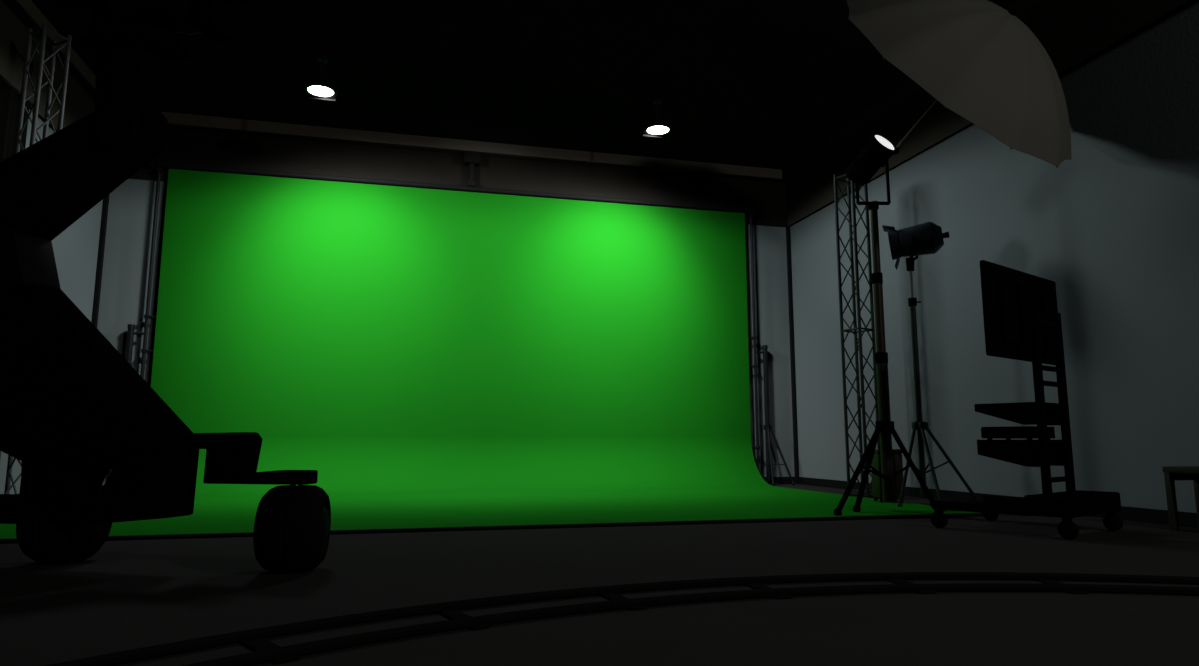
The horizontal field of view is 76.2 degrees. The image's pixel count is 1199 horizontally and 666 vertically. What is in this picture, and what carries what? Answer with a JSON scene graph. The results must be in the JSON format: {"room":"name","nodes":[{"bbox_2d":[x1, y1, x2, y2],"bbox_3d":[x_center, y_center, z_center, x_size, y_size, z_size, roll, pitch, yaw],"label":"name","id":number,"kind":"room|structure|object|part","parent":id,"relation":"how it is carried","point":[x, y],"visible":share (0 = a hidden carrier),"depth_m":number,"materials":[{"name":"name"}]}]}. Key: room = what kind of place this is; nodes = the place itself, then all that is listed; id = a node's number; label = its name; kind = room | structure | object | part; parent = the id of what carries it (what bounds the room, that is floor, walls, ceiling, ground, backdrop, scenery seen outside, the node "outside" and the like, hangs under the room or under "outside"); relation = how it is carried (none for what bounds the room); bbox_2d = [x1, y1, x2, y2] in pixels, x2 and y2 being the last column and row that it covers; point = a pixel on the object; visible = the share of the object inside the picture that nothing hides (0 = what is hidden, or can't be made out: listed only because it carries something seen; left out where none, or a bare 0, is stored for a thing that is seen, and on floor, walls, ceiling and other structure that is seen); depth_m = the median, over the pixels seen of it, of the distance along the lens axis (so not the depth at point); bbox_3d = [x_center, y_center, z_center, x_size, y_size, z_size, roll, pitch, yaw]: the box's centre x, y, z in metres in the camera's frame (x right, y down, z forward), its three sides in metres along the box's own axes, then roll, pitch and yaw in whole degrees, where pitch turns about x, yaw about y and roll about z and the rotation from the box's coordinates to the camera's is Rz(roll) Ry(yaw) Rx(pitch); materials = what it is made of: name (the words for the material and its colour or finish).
{"room":"studio","nodes":[
{"label":"studio","id":0,"kind":"room"},
{"bbox_2d":[0,109,102,493],"bbox_3d":[-4.708,-1.480,2.570,0.200,4.950,14.820,2,-8,-14],"label":"wall","id":1,"kind":"structure","parent":0,"point":[75,249],"depth_m":9.14,"materials":[{"name":"grey paint"}]},
{"bbox_2d":[0,74,32,161],"bbox_3d":[-5.269,-0.625,5.504,0.116,4.020,4.100,2,-8,-14],"label":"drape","id":2,"kind":"object","parent":1,"relation":"hanging from","point":[9,100],"visible":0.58,"depth_m":7.31,"materials":[{"name":"fabric"}]},
{"bbox_3d":[-5.268,-2.596,5.783,0.039,0.040,4.100,2,-8,-14],"label":"rod","id":3,"kind":"part","parent":2,"relation":"part of","materials":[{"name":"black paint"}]},
{"bbox_2d":[0,0,94,131],"bbox_3d":[-4.587,-3.483,2.864,0.040,0.900,14.780,2,-8,-14],"label":"trim","id":4,"kind":"structure","parent":1,"relation":"attached to","point":[79,104],"depth_m":7.87,"materials":[{"name":"fabric"}]},
{"bbox_2d":[2,0,95,100],"bbox_3d":[-4.480,-3.848,2.859,0.140,0.160,14.620,2,-8,-14],"label":"trim","id":5,"kind":"structure","parent":1,"relation":"attached to","point":[26,11],"depth_m":8.04,"materials":[{"name":"paint"}]},
{"bbox_2d":[97,179,794,484],"bbox_3d":[-1.708,-0.290,10.978,10.140,4.950,0.200,2,-8,-14],"label":"wall","id":6,"kind":"structure","parent":0,"point":[126,262],"depth_m":10.06,"materials":[{"name":"grey paint"}]},
{"bbox_2d":[92,194,109,327],"bbox_3d":[-6.372,-0.027,9.627,0.055,4.050,0.055,2,-8,-14],"label":"trim","id":7,"kind":"structure","parent":6,"relation":"attached to","point":[105,206],"depth_m":9.73,"materials":[{"name":"black paint"}]},
{"bbox_2d":[101,477,794,487],"bbox_3d":[-1.681,2.090,10.531,9.620,0.110,0.024,2,-8,-14],"label":"baseboard","id":8,"kind":"structure","parent":6,"relation":"attached to","point":[777,480],"depth_m":11.62,"materials":[{"name":"black paint"}]},
{"bbox_2d":[128,127,787,226],"bbox_3d":[-1.681,-2.311,11.156,9.740,0.900,0.020,2,-8,-14],"label":"trim","id":9,"kind":"structure","parent":6,"relation":"attached to","point":[184,146],"depth_m":11.06,"materials":[{"name":"black fabric"}]},
{"bbox_2d":[160,111,789,181],"bbox_3d":[-1.657,-2.681,11.110,9.660,0.160,0.140,2,-8,-14],"label":"ceiling beam","id":10,"kind":"structure","parent":6,"relation":"attached to","point":[175,120],"depth_m":10.96,"materials":[{"name":"paint"}]},
{"bbox_2d":[786,226,798,483],"bbox_3d":[3.019,0.302,11.953,0.055,4.050,0.055,2,-8,-14],"label":"trim","id":11,"kind":"structure","parent":6,"relation":"attached to","point":[788,236],"depth_m":11.92,"materials":[{"name":"black paint"}]},
{"bbox_2d":[31,0,1015,169],"bbox_3d":[0.114,-3.811,4.118,10.140,0.100,15.220,2,-8,-14],"label":"ceiling","id":12,"kind":"structure","parent":0,"point":[751,83],"depth_m":8.95,"materials":[{"name":"black paint"}]},
{"bbox_2d":[304,55,336,100],"bbox_3d":[-3.137,-2.907,8.626,0.356,0.423,0.359,2,-8,-14],"label":"spotlight","id":13,"kind":"object","parent":12,"relation":"in","point":[320,88],"visible":1,"depth_m":8.58,"materials":[{"name":"black paint"}]},
{"bbox_3d":[-3.136,-2.960,8.632,0.023,0.260,0.024,2,-8,-14],"label":"suspension rod","id":14,"kind":"part","parent":13,"relation":"part of","materials":[{"name":"black paint"}]},
{"bbox_2d":[463,140,480,186],"bbox_3d":[-1.844,-2.441,11.040,0.240,0.675,0.140,2,-8,-14],"label":"bracket","id":15,"kind":"object","parent":12,"relation":"hanging from","point":[471,158],"visible":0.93,"depth_m":10.99,"materials":[{"name":"grey metal"}]},
{"bbox_3d":[-1.844,-2.448,11.041,0.070,0.620,0.050,2,-8,-14],"label":"drop rod","id":16,"kind":"part","parent":15,"relation":"part of","materials":[{"name":"black paint"}]},
{"bbox_2d":[643,98,671,137],"bbox_3d":[0.740,-2.755,9.703,0.356,0.423,0.359,2,-8,-14],"label":"spotlight","id":17,"kind":"object","parent":12,"relation":"in","point":[657,127],"visible":1,"depth_m":9.66,"materials":[{"name":"black paint"}]},
{"bbox_3d":[0.740,-2.808,9.709,0.023,0.260,0.024,2,-8,-14],"label":"suspension rod","id":18,"kind":"part","parent":17,"relation":"part of","materials":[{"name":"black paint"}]},
{"bbox_2d":[0,484,1198,665],"bbox_3d":[0.114,1.189,3.410,10.140,0.100,15.220,2,-8,-14],"label":"floor","id":19,"kind":"structure","parent":0,"point":[129,594],"depth_m":3.19,"materials":[{"name":"grey concrete"}]},
{"bbox_2d":[0,23,71,493],"bbox_3d":[-5.225,-0.633,6.953,0.270,4.500,0.270,-4,-9,24],"label":"truss tower","id":20,"kind":"object","parent":19,"relation":"on","point":[67,41],"visible":0.28,"depth_m":7.14,"materials":[{"name":"grey metal"}]},
{"bbox_2d":[109,166,162,470],"bbox_3d":[-5.916,-0.111,9.575,0.488,4.199,0.438,0,-8,3],"label":"stand","id":21,"kind":"object","parent":19,"relation":"on","point":[130,335],"visible":0.38,"depth_m":9.73,"materials":[{"name":"metal"}]},
{"bbox_3d":[-5.846,0.006,9.683,0.170,0.032,0.031,2,-8,-14],"label":"tie rod","id":22,"kind":"part","parent":21,"relation":"part of","materials":[{"name":"metal"}]},
{"bbox_2d":[0,26,330,571],"bbox_3d":[-2.802,-0.204,4.280,2.926,2.907,0.517,-1,-8,9],"label":"crane","id":23,"kind":"object","parent":19,"relation":"on","point":[74,410],"visible":1,"depth_m":4.04,"materials":[{"name":"grey metal"}]},
{"bbox_3d":[-3.353,-0.615,4.373,1.824,1.332,0.180,-2,-8,12],"label":"arm","id":24,"kind":"part","parent":23,"relation":"part of"},
{"bbox_3d":[-2.975,0.107,4.186,1.697,1.259,0.190,-2,-8,12],"label":"arm","id":25,"kind":"part","parent":23,"relation":"part of"},
{"bbox_3d":[-2.660,-1.634,4.371,0.500,0.050,0.300,-2,-8,12],"label":"head plate","id":26,"kind":"part","parent":23,"relation":"part of","materials":[{"name":"black metal"}]},
{"bbox_2d":[0,169,982,542],"bbox_3d":[-1.093,-0.277,8.365,8.180,4.189,4.915,2,-8,-14],"label":"screen","id":27,"kind":"object","parent":19,"relation":"on","point":[440,360],"visible":0.85,"depth_m":10.46,"materials":[{"name":"fabric"}]},
{"bbox_2d":[833,208,933,515],"bbox_3d":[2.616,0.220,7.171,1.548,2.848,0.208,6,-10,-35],"label":"stand","id":28,"kind":"object","parent":27,"relation":"on","point":[884,427],"visible":0.87,"depth_m":7.06,"materials":[{"name":"black metal"}]},
{"bbox_2d":[846,133,896,209],"bbox_3d":[2.661,-1.562,7.529,0.414,0.780,0.509,2,-8,-14],"label":"lamp","id":29,"kind":"object","parent":28,"relation":"on","point":[878,149],"visible":1,"depth_m":7.42,"materials":[{"name":"black metal"}]},
{"bbox_2d":[845,0,1071,167],"bbox_3d":[3.132,-2.234,6.791,2.303,1.954,1.641,2,-8,-14],"label":"umbrella","id":30,"kind":"object","parent":29,"relation":"attached to","point":[981,62],"visible":0.99,"depth_m":6.00,"materials":[{"name":"white fabric"},{"name":"dark steel"}]},
{"bbox_2d":[871,446,903,502],"bbox_3d":[3.020,1.478,8.022,0.262,0.579,0.242,0,-8,0],"label":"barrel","id":31,"kind":"object","parent":27,"relation":"on","point":[877,493],"visible":0.53,"depth_m":7.92,"materials":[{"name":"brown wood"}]},
{"bbox_3d":[3.020,1.250,8.054,0.262,0.050,0.242,0,-8,0],"label":"lid","id":32,"kind":"part","parent":31,"relation":"part of","materials":[{"name":"black"}]},
{"bbox_2d":[897,270,980,511],"bbox_3d":[3.320,0.502,7.391,0.772,2.352,0.596,2,-8,-14],"label":"stand","id":33,"kind":"object","parent":27,"relation":"on","point":[920,426],"visible":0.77,"depth_m":7.50,"materials":[{"name":"metal"}]},
{"bbox_3d":[3.026,1.285,7.466,0.291,0.823,0.051,2,-8,-11],"label":"leg","id":34,"kind":"part","parent":33,"relation":"part of","materials":[{"name":"metal"}]},
{"bbox_2d":[882,222,949,270],"bbox_3d":[3.233,-0.877,7.791,0.622,0.488,0.375,-4,-9,25],"label":"spotlight","id":35,"kind":"object","parent":33,"relation":"on","point":[926,238],"visible":1,"depth_m":7.70,"materials":[{"name":"black metal"}]},
{"bbox_3d":[3.005,-1.077,7.927,0.117,0.043,0.220,-4,-9,25],"label":"barn door","id":36,"kind":"part","parent":35,"relation":"part of","materials":[{"name":"black metal"}]},
{"bbox_3d":[3.061,-0.720,7.850,0.046,0.106,0.180,-4,-9,25],"label":"barn door","id":37,"kind":"part","parent":35,"relation":"part of","materials":[{"name":"black metal"}]},
{"bbox_3d":[3.481,-0.987,7.690,0.075,0.064,0.062,-4,-9,26],"label":"knob","id":38,"kind":"part","parent":35,"relation":"part of","materials":[{"name":"black metal"}]},
{"bbox_2d":[44,572,1198,665],"bbox_3d":[0.652,0.995,2.500,6.959,0.030,2.026,3,-9,-19],"label":"track","id":39,"kind":"object","parent":19,"relation":"on","point":[265,650],"visible":1,"depth_m":3.04,"materials":[{"name":"black metal"}]},
{"bbox_2d":[748,213,794,485],"bbox_3d":[2.588,0.187,11.681,0.488,4.199,0.438,5,-9,-31],"label":"stand","id":40,"kind":"object","parent":19,"relation":"on","point":[767,427],"visible":0.91,"depth_m":11.63,"materials":[{"name":"metal"}]},
{"bbox_2d":[149,161,757,213],"bbox_3d":[-1.698,-2.067,11.023,8.620,0.089,0.090,2,-8,-14],"label":"crossbar","id":41,"kind":"object","parent":40,"relation":"on","point":[151,163],"visible":0.97,"depth_m":10.85,"materials":[{"name":"black paint"}]},
{"bbox_2d":[833,174,879,497],"bbox_3d":[3.058,-0.033,9.053,0.300,3.860,0.300,5,-10,-34],"label":"truss tower","id":42,"kind":"object","parent":19,"relation":"on","point":[858,347],"visible":0.74,"depth_m":9.05,"materials":[{"name":"black metal"}]},
{"bbox_3d":[3.058,1.867,8.785,0.300,0.024,0.300,5,-10,-34],"label":"plate","id":43,"kind":"part","parent":42,"relation":"part of","materials":[{"name":"black paint"}]},
{"bbox_2d":[930,307,1122,539],"bbox_3d":[3.162,0.664,5.777,0.901,1.598,1.004,6,-10,-38],"label":"cart","id":44,"kind":"object","parent":19,"relation":"on","point":[1043,453],"visible":1,"depth_m":5.47,"materials":[{"name":"black metal"}]},
{"bbox_3d":[2.752,1.265,5.533,0.060,0.065,0.700,6,-10,-38],"label":"leg","id":45,"kind":"part","parent":44,"relation":"part of","materials":[{"name":"black metal"}]},
{"bbox_3d":[3.396,1.336,6.035,0.060,0.065,0.700,6,-10,-38],"label":"leg","id":46,"kind":"part","parent":44,"relation":"part of","materials":[{"name":"black metal"}]},
{"bbox_2d":[981,426,1054,439],"bbox_3d":[3.106,0.745,5.674,0.380,0.094,0.366,6,-10,-38],"label":"deck","id":47,"kind":"object","parent":44,"relation":"on","point":[1029,432],"visible":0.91,"depth_m":5.56,"materials":[{"name":"black"}]},
{"bbox_2d":[974,402,1061,424],"bbox_3d":[3.120,0.606,5.676,0.420,0.160,0.460,6,-10,-38],"label":"shelf","id":48,"kind":"object","parent":44,"relation":"attached to","point":[1025,413],"depth_m":5.52,"materials":[{"name":"black metal"}]},
{"bbox_2d":[980,260,1057,364],"bbox_3d":[3.194,-0.132,5.686,1.204,0.677,0.124,6,-10,-38],"label":"monitor","id":49,"kind":"object","parent":44,"relation":"attached to","point":[1007,293],"visible":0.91,"depth_m":5.51,"materials":[{"name":"black plastic"}]},
{"bbox_2d":[977,440,1064,466],"bbox_3d":[3.120,0.883,5.636,0.420,0.190,0.460,6,-10,-38],"label":"shelf","id":50,"kind":"object","parent":44,"relation":"attached to","point":[1028,453],"depth_m":5.50,"materials":[{"name":"black metal"}]},
{"bbox_3d":[3.106,0.479,5.386,0.055,1.340,0.050,6,-10,-38],"label":"post","id":51,"kind":"part","parent":44,"relation":"part of","materials":[{"name":"black metal"}]},
{"bbox_3d":[3.420,0.514,5.631,0.055,1.340,0.050,6,-10,-38],"label":"post","id":52,"kind":"part","parent":44,"relation":"part of","materials":[{"name":"black metal"}]},
{"bbox_2d":[1162,466,1198,530],"bbox_3d":[4.489,1.156,5.186,0.320,0.462,1.100,2,-8,-14],"label":"stool","id":53,"kind":"object","parent":19,"relation":"on","point":[1171,473],"visible":1,"depth_m":5.65,"materials":[{"name":"brown wood"}]},
{"bbox_3d":[4.232,1.244,5.651,0.045,0.420,0.045,2,-8,-14],"label":"leg","id":54,"kind":"part","parent":53,"relation":"part of","materials":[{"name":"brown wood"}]},
{"bbox_3d":[4.494,1.253,5.715,0.045,0.420,0.045,2,-8,-14],"label":"leg","id":55,"kind":"part","parent":53,"relation":"part of","materials":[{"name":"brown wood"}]},
{"bbox_2d":[790,0,1198,512],"bbox_3d":[4.935,-1.142,4.958,0.200,4.950,14.820,2,-8,-14],"label":"wall","id":56,"kind":"structure","parent":0,"point":[1115,226],"depth_m":7.04,"materials":[{"name":"grey paint"}]},
{"bbox_2d":[783,0,1052,178],"bbox_3d":[4.756,-3.524,5.145,0.140,0.160,14.620,2,-8,-14],"label":"trim","id":57,"kind":"structure","parent":56,"relation":"attached to","point":[908,88],"depth_m":9.94,"materials":[{"name":"paint"}]},
{"bbox_2d":[786,0,1193,225],"bbox_3d":[4.824,-3.154,5.194,0.040,0.900,14.780,2,-8,-14],"label":"trim","id":58,"kind":"structure","parent":56,"relation":"attached to","point":[1071,32],"depth_m":8.54,"materials":[{"name":"fabric"}]},
{"bbox_2d":[799,477,1197,527],"bbox_3d":[4.834,1.246,4.563,0.024,0.110,14.740,2,-8,-14],"label":"baseboard","id":59,"kind":"structure","parent":56,"relation":"attached to","point":[1186,519],"depth_m":7.86,"materials":[{"name":"black paint"}]}
]}

